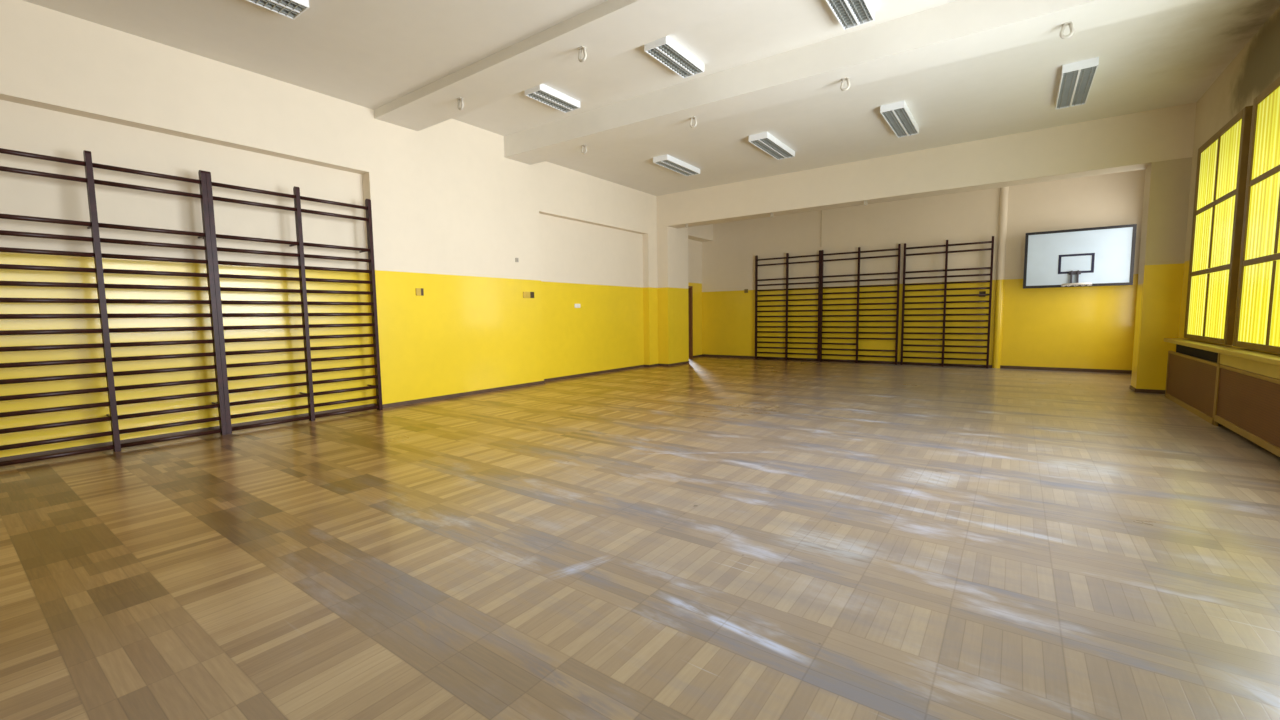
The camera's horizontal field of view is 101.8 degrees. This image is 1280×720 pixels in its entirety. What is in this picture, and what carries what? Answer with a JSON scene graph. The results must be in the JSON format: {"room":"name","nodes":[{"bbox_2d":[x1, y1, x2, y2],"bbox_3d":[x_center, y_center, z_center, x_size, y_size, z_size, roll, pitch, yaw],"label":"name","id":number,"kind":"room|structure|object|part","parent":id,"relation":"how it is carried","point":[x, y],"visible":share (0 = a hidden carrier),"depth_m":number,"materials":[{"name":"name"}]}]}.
{"room":"school gymnasium","nodes":[
{"label":"school gymnasium","id":0,"kind":"room"},
{"bbox_2d":[0,0,657,456],"bbox_3d":[-3.697,-1.617,7.444,0.200,4.600,13.939,3,6,36],"label":"wall","id":1,"kind":"structure","parent":0,"point":[452,216],"depth_m":6.46,"materials":[{"name":"beige paint"}]},
{"bbox_2d":[0,148,226,466],"bbox_3d":[-5.337,-0.543,5.127,0.335,2.900,1.786,3,6,36],"label":"wall bars","id":2,"kind":"object","parent":1,"relation":"attached to","point":[113,417],"visible":1,"depth_m":5.07,"materials":[{"name":"brown wood"}]},
{"bbox_3d":[-5.224,-0.539,5.060,0.075,2.900,0.043,3,6,36],"label":"post","id":3,"kind":"part","parent":2,"relation":"part of","materials":[{"name":"brown wood"}]},
{"bbox_3d":[-4.721,-0.605,5.754,0.075,2.900,0.043,3,6,36],"label":"post","id":4,"kind":"part","parent":2,"relation":"part of","materials":[{"name":"brown wood"}]},
{"bbox_2d":[203,171,382,433],"bbox_3d":[-4.291,-0.681,6.569,0.335,2.900,1.781,3,6,36],"label":"wall bars","id":5,"kind":"object","parent":1,"relation":"attached to","point":[302,279],"visible":0.99,"depth_m":6.41,"materials":[{"name":"brown wood"}]},
{"bbox_3d":[-4.694,-0.609,5.791,0.075,2.900,0.043,3,6,36],"label":"post","id":6,"kind":"part","parent":5,"relation":"part of","materials":[{"name":"brown wood"}]},
{"bbox_3d":[-4.186,-0.676,6.492,0.075,2.900,0.043,3,6,36],"label":"post","id":7,"kind":"part","parent":5,"relation":"part of","materials":[{"name":"brown wood"}]},
{"bbox_3d":[-3.677,-0.743,7.194,0.075,2.900,0.043,3,6,36],"label":"post","id":8,"kind":"part","parent":5,"relation":"part of","materials":[{"name":"brown wood"}]},
{"bbox_2d":[0,355,701,461],"bbox_3d":[-2.342,0.476,9.425,0.791,0.055,15.600,3,6,36],"label":"baseboard","id":9,"kind":"structure","parent":1,"relation":"attached to","point":[28,455],"depth_m":7.03,"materials":[{"name":"brown wood"}]},
{"bbox_2d":[416,288,423,295],"bbox_3d":[-3.311,-1.024,7.828,0.026,0.107,0.120,3,6,36],"label":"wall socket","id":10,"kind":"object","parent":1,"relation":"attached to","point":[419,291],"visible":1,"depth_m":7.83,"materials":[{"name":"yellow plastic"}]},
{"bbox_2d":[523,292,533,297],"bbox_3d":[-2.055,-1.194,9.559,0.026,0.097,0.246,3,6,36],"label":"wall socket","id":11,"kind":"object","parent":1,"relation":"attached to","point":[525,294],"visible":1,"depth_m":9.55,"materials":[{"name":"yellow plastic"}]},
{"bbox_3d":[-2.076,-1.194,9.534,0.022,0.113,0.164,3,6,36],"label":"plate","id":12,"kind":"part","parent":11,"relation":"part of","materials":[{"name":"yellow plastic"}]},
{"bbox_2d":[657,226,688,363],"bbox_3d":[0.645,-2.188,13.428,0.807,4.600,0.991,3,6,36],"label":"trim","id":13,"kind":"structure","parent":1,"relation":"attached to","point":[672,243],"depth_m":13.06,"materials":[{"name":"beige paint"}]},
{"bbox_2d":[0,356,1279,719],"bbox_3d":[0.570,0.614,7.698,12.600,0.001,19.000,3,6,36],"label":"floor","id":14,"kind":"structure","parent":0,"point":[703,538],"depth_m":2.71,"materials":[{"name":"brown wood"}]},
{"bbox_2d":[1165,344,1222,425],"bbox_3d":[6.960,0.232,6.556,0.084,0.790,2.305,3,6,36],"label":"radiator cover","id":15,"kind":"object","parent":14,"relation":"on","point":[1191,377],"visible":0.9,"depth_m":6.43,"materials":[{"name":"brown wood"}]},
{"bbox_3d":[6.942,0.280,6.574,0.012,0.592,2.265,3,6,36],"label":"panel","id":16,"kind":"part","parent":15,"relation":"part of","materials":[{"name":"brown wood"}]},
{"bbox_2d":[1213,364,1279,457],"bbox_3d":[5.613,0.409,4.697,0.084,0.790,2.290,3,6,36],"label":"radiator cover","id":17,"kind":"object","parent":14,"relation":"on","point":[1247,403],"visible":0.94,"depth_m":4.84,"materials":[{"name":"brown wood"}]},
{"bbox_2d":[23,0,1279,195],"bbox_3d":[0.860,-3.622,5.845,10.100,0.450,17.000,3,6,36],"label":"ceiling","id":18,"kind":"structure","parent":0,"point":[372,54],"depth_m":6.16,"materials":[{"name":"paint"}]},
{"bbox_2d":[246,0,308,19],"bbox_3d":[-3.352,-3.167,4.377,0.320,0.095,0.910,3,6,36],"label":"ceiling lamp","id":19,"kind":"object","parent":18,"relation":"attached to","point":[292,9],"visible":1,"depth_m":4.64,"materials":[{"name":"white metal"}]},
{"bbox_2d":[457,97,463,109],"bbox_3d":[-2.269,-3.232,6.583,0.114,0.142,0.060,3,6,36],"label":"ceiling hook","id":20,"kind":"object","parent":18,"relation":"attached to","point":[459,98],"visible":1,"depth_m":6.56,"materials":[{"name":"white metal"}]},
{"bbox_2d":[525,84,579,112],"bbox_3d":[-1.223,-3.692,7.348,0.300,0.095,0.800,3,6,36],"label":"ceiling lamp","id":21,"kind":"object","parent":18,"relation":"attached to","point":[542,93],"visible":0.84,"depth_m":7.27,"materials":[{"name":"white metal"}]},
{"bbox_2d":[374,0,759,130],"bbox_3d":[0.313,-3.460,4.710,9.450,0.565,0.673,3,6,36],"label":"ceiling beam","id":22,"kind":"structure","parent":18,"relation":"attached to","point":[611,28],"depth_m":5.51,"materials":[{"name":"paint"}]},
{"bbox_2d":[578,46,586,61],"bbox_3d":[-0.595,-3.151,5.377,0.114,0.142,0.060,3,6,36],"label":"ceiling hook","id":23,"kind":"object","parent":18,"relation":"attached to","point":[582,48],"visible":1,"depth_m":5.36,"materials":[{"name":"white metal"}]},
{"bbox_2d":[581,145,586,153],"bbox_3d":[-0.905,-3.410,8.446,0.114,0.142,0.060,3,6,36],"label":"ceiling hook","id":24,"kind":"object","parent":18,"relation":"attached to","point":[583,146],"visible":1,"depth_m":8.43,"materials":[{"name":"white metal"}]},
{"bbox_2d":[644,36,703,77],"bbox_3d":[0.425,-3.617,6.235,0.300,0.095,0.880,3,6,36],"label":"ceiling lamp","id":25,"kind":"object","parent":18,"relation":"attached to","point":[665,50],"visible":0.84,"depth_m":6.15,"materials":[{"name":"white metal"}]},
{"bbox_2d":[653,154,699,175],"bbox_3d":[0.728,-3.749,10.060,0.310,0.095,1.230,3,6,36],"label":"ceiling lamp","id":26,"kind":"object","parent":18,"relation":"attached to","point":[667,161],"visible":1,"depth_m":9.92,"materials":[{"name":"white metal"}]},
{"bbox_2d":[690,116,696,127],"bbox_3d":[0.750,-3.335,7.314,0.114,0.142,0.060,3,6,36],"label":"ceiling hook","id":27,"kind":"object","parent":18,"relation":"attached to","point":[693,117],"visible":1,"depth_m":7.30,"materials":[{"name":"white metal"}]},
{"bbox_2d":[749,132,794,159],"bbox_3d":[2.292,-3.677,8.976,0.320,0.095,1.300,3,6,36],"label":"ceiling lamp","id":28,"kind":"object","parent":18,"relation":"attached to","point":[765,141],"visible":1,"depth_m":8.82,"materials":[{"name":"white metal"}]},
{"bbox_2d":[840,77,849,90],"bbox_3d":[2.431,-3.258,6.165,0.114,0.142,0.060,3,6,36],"label":"ceiling hook","id":29,"kind":"object","parent":18,"relation":"attached to","point":[846,78],"visible":1,"depth_m":6.15,"materials":[{"name":"white metal"}]},
{"bbox_2d":[825,0,874,29],"bbox_3d":[2.036,-3.542,5.111,0.310,0.095,0.940,3,6,36],"label":"ceiling lamp","id":30,"kind":"object","parent":18,"relation":"attached to","point":[849,13],"visible":1,"depth_m":5.27,"materials":[{"name":"white metal"}]},
{"bbox_2d":[504,0,1205,164],"bbox_3d":[1.692,-3.641,6.612,9.472,0.565,0.585,3,6,34],"label":"ceiling beam","id":31,"kind":"structure","parent":18,"relation":"attached to","point":[958,30],"depth_m":6.01,"materials":[{"name":"paint"}]},
{"bbox_2d":[880,100,918,137],"bbox_3d":[3.921,-3.599,7.827,0.310,0.095,1.340,3,6,36],"label":"ceiling lamp","id":32,"kind":"object","parent":18,"relation":"attached to","point":[898,116],"visible":1,"depth_m":7.66,"materials":[{"name":"white metal"}]},
{"bbox_2d":[1059,21,1073,38],"bbox_3d":[4.132,-3.183,5.038,0.114,0.142,0.060,3,6,36],"label":"ceiling hook","id":33,"kind":"object","parent":18,"relation":"attached to","point":[1070,23],"visible":1,"depth_m":5.03,"materials":[{"name":"white metal"}]},
{"bbox_2d":[1055,57,1098,109],"bbox_3d":[5.591,-3.523,6.691,0.330,0.095,1.410,3,6,36],"label":"ceiling lamp","id":34,"kind":"object","parent":18,"relation":"attached to","point":[1076,78],"visible":1,"depth_m":6.51,"materials":[{"name":"white metal"}]},
{"bbox_2d":[688,239,701,355],"bbox_3d":[0.963,-2.285,14.501,0.001,4.600,3.111,3,6,36],"label":"wall","id":35,"kind":"structure","parent":0,"point":[694,247],"depth_m":15.53,"materials":[{"name":"beige paint"}]},
{"bbox_2d":[688,286,692,357],"bbox_3d":[1.069,-1.065,14.838,0.155,2.110,1.470,3,6,36],"label":"door","id":36,"kind":"structure","parent":35,"relation":"in","point":[690,288],"depth_m":15.36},
{"bbox_2d":[688,224,712,241],"bbox_3d":[1.200,-4.015,14.456,0.460,1.150,2.681,3,6,36],"label":"trim","id":37,"kind":"structure","parent":0,"point":[703,233],"depth_m":14.94,"materials":[{"name":"beige paint"}]},
{"bbox_2d":[702,169,1145,369],"bbox_3d":[5.935,-2.206,12.831,10.120,4.600,0.001,3,6,36],"label":"wall","id":38,"kind":"structure","parent":0,"point":[1090,327],"depth_m":12.19,"materials":[{"name":"beige paint"}]},
{"bbox_2d":[755,250,820,361],"bbox_3d":[4.014,-1.445,14.200,1.800,2.900,0.155,3,6,36],"label":"wall bars","id":39,"kind":"object","parent":38,"relation":"attached to","point":[787,257],"visible":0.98,"depth_m":14.13,"materials":[{"name":"brown wood"}]},
{"bbox_3d":[3.279,-1.477,14.681,0.043,2.900,0.075,3,6,36],"label":"post","id":40,"kind":"part","parent":39,"relation":"part of","materials":[{"name":"brown wood"}]},
{"bbox_3d":[3.998,-1.442,14.162,0.043,2.900,0.075,3,6,36],"label":"post","id":41,"kind":"part","parent":39,"relation":"part of","materials":[{"name":"brown wood"}]},
{"bbox_3d":[4.703,-1.408,13.654,0.043,2.900,0.075,3,6,36],"label":"post","id":42,"kind":"part","parent":39,"relation":"part of","materials":[{"name":"brown wood"}]},
{"bbox_2d":[820,210,821,246],"bbox_3d":[4.726,-3.758,13.551,0.025,1.600,0.014,3,6,36],"label":"cable conduit","id":43,"kind":"object","parent":38,"relation":"attached to","point":[821,210],"visible":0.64,"depth_m":13.57,"materials":[{"name":"beige plastic"}]},
{"bbox_2d":[819,244,900,364],"bbox_3d":[5.509,-1.373,13.123,1.860,2.900,0.155,3,6,36],"label":"wall bars","id":44,"kind":"object","parent":38,"relation":"attached to","point":[859,251],"visible":1,"depth_m":13.05,"materials":[{"name":"brown wood"}]},
{"bbox_3d":[4.749,-1.405,13.622,0.043,2.900,0.075,3,6,36],"label":"post","id":45,"kind":"part","parent":44,"relation":"part of","materials":[{"name":"brown wood"}]},
{"bbox_3d":[5.484,-1.369,13.092,0.043,2.900,0.075,3,6,36],"label":"post","id":46,"kind":"part","parent":44,"relation":"part of","materials":[{"name":"brown wood"}]},
{"bbox_3d":[6.222,-1.333,12.560,0.043,2.900,0.075,3,6,36],"label":"post","id":47,"kind":"part","parent":44,"relation":"part of","materials":[{"name":"brown wood"}]},
{"bbox_2d":[702,354,1131,373],"bbox_3d":[5.839,0.048,13.107,9.720,0.065,0.014,3,6,36],"label":"baseboard","id":48,"kind":"structure","parent":38,"relation":"attached to","point":[706,355],"depth_m":11.39,"materials":[{"name":"brown wood"}]},
{"bbox_2d":[900,236,993,367],"bbox_3d":[7.044,-1.298,12.017,1.773,2.900,0.155,3,6,36],"label":"wall bars","id":49,"kind":"object","parent":38,"relation":"attached to","point":[946,252],"visible":1,"depth_m":11.95,"materials":[{"name":"brown wood"}]},
{"bbox_3d":[6.319,-1.329,12.490,0.043,2.900,0.075,3,6,36],"label":"post","id":50,"kind":"part","parent":49,"relation":"part of","materials":[{"name":"brown wood"}]},
{"bbox_3d":[7.020,-1.294,11.985,0.043,2.900,0.075,3,6,36],"label":"post","id":51,"kind":"part","parent":49,"relation":"part of","materials":[{"name":"brown wood"}]},
{"bbox_3d":[7.722,-1.260,11.480,0.043,2.900,0.075,3,6,36],"label":"post","id":52,"kind":"part","parent":49,"relation":"part of","materials":[{"name":"brown wood"}]},
{"bbox_2d":[992,186,1008,367],"bbox_3d":[7.889,-2.107,11.381,0.150,4.600,0.068,3,6,36],"label":"trim","id":53,"kind":"structure","parent":38,"relation":"attached to","point":[1003,205],"depth_m":11.39,"materials":[{"name":"beige paint"}]},
{"bbox_2d":[1023,224,1136,288],"bbox_3d":[8.669,-2.035,10.311,1.700,1.150,0.894,3,6,36],"label":"basketball backboard","id":54,"kind":"object","parent":38,"relation":"attached to","point":[1095,256],"visible":1,"depth_m":10.40,"materials":[{"name":"white plastic"}]},
{"bbox_2d":[1179,6,1279,354],"bbox_3d":[4.865,-1.361,3.157,0.200,4.600,17.000,3,6,36],"label":"wall","id":55,"kind":"structure","parent":0,"point":[1256,66],"depth_m":6.07,"materials":[{"name":"beige paint"}]},
{"bbox_2d":[656,102,1196,227],"bbox_3d":[4.147,-3.698,10.402,9.900,1.165,0.462,3,6,36],"label":"ceiling beam","id":56,"kind":"structure","parent":55,"relation":"attached to","point":[1128,142],"depth_m":9.12,"materials":[{"name":"beige paint"}]},
{"bbox_2d":[1129,385,1164,393],"bbox_3d":[7.918,0.459,8.063,0.435,0.055,0.464,3,6,36],"label":"baseboard","id":57,"kind":"structure","parent":55,"relation":"attached to","point":[1132,388],"depth_m":7.92,"materials":[{"name":"brown wood"}]},
{"bbox_2d":[1131,157,1191,389],"bbox_3d":[7.903,-1.805,7.867,0.431,4.600,0.450,3,6,36],"label":"trim","id":58,"kind":"structure","parent":55,"relation":"attached to","point":[1167,183],"depth_m":7.75,"materials":[{"name":"beige paint"}]},
{"bbox_2d":[1184,105,1252,344],"bbox_3d":[7.073,-1.508,6.379,0.115,2.555,1.810,3,6,36],"label":"window","id":59,"kind":"structure","parent":55,"relation":"in","point":[1222,160],"depth_m":6.20,"materials":[{"name":"yellow glass"}]},
{"bbox_2d":[1164,338,1279,365],"bbox_3d":[3.766,0.235,2.037,0.246,0.050,13.660,3,6,36],"label":"windowsill","id":60,"kind":"structure","parent":55,"relation":"attached to","point":[1269,358],"depth_m":5.37,"materials":[{"name":"paint"}]},
{"bbox_2d":[1219,354,1279,378],"bbox_3d":[2.992,0.412,1.091,0.030,0.120,11.200,3,6,36],"label":"trim","id":61,"kind":"structure","parent":55,"relation":"attached to","point":[1265,369],"depth_m":4.85,"materials":[{"name":"paint"}]},
{"bbox_2d":[1233,76,1279,353],"bbox_3d":[5.873,-1.351,4.724,0.115,2.555,1.810,3,6,36],"label":"window","id":62,"kind":"structure","parent":55,"relation":"in","point":[1257,316],"depth_m":5.08,"materials":[{"name":"yellow glass"}]}
]}

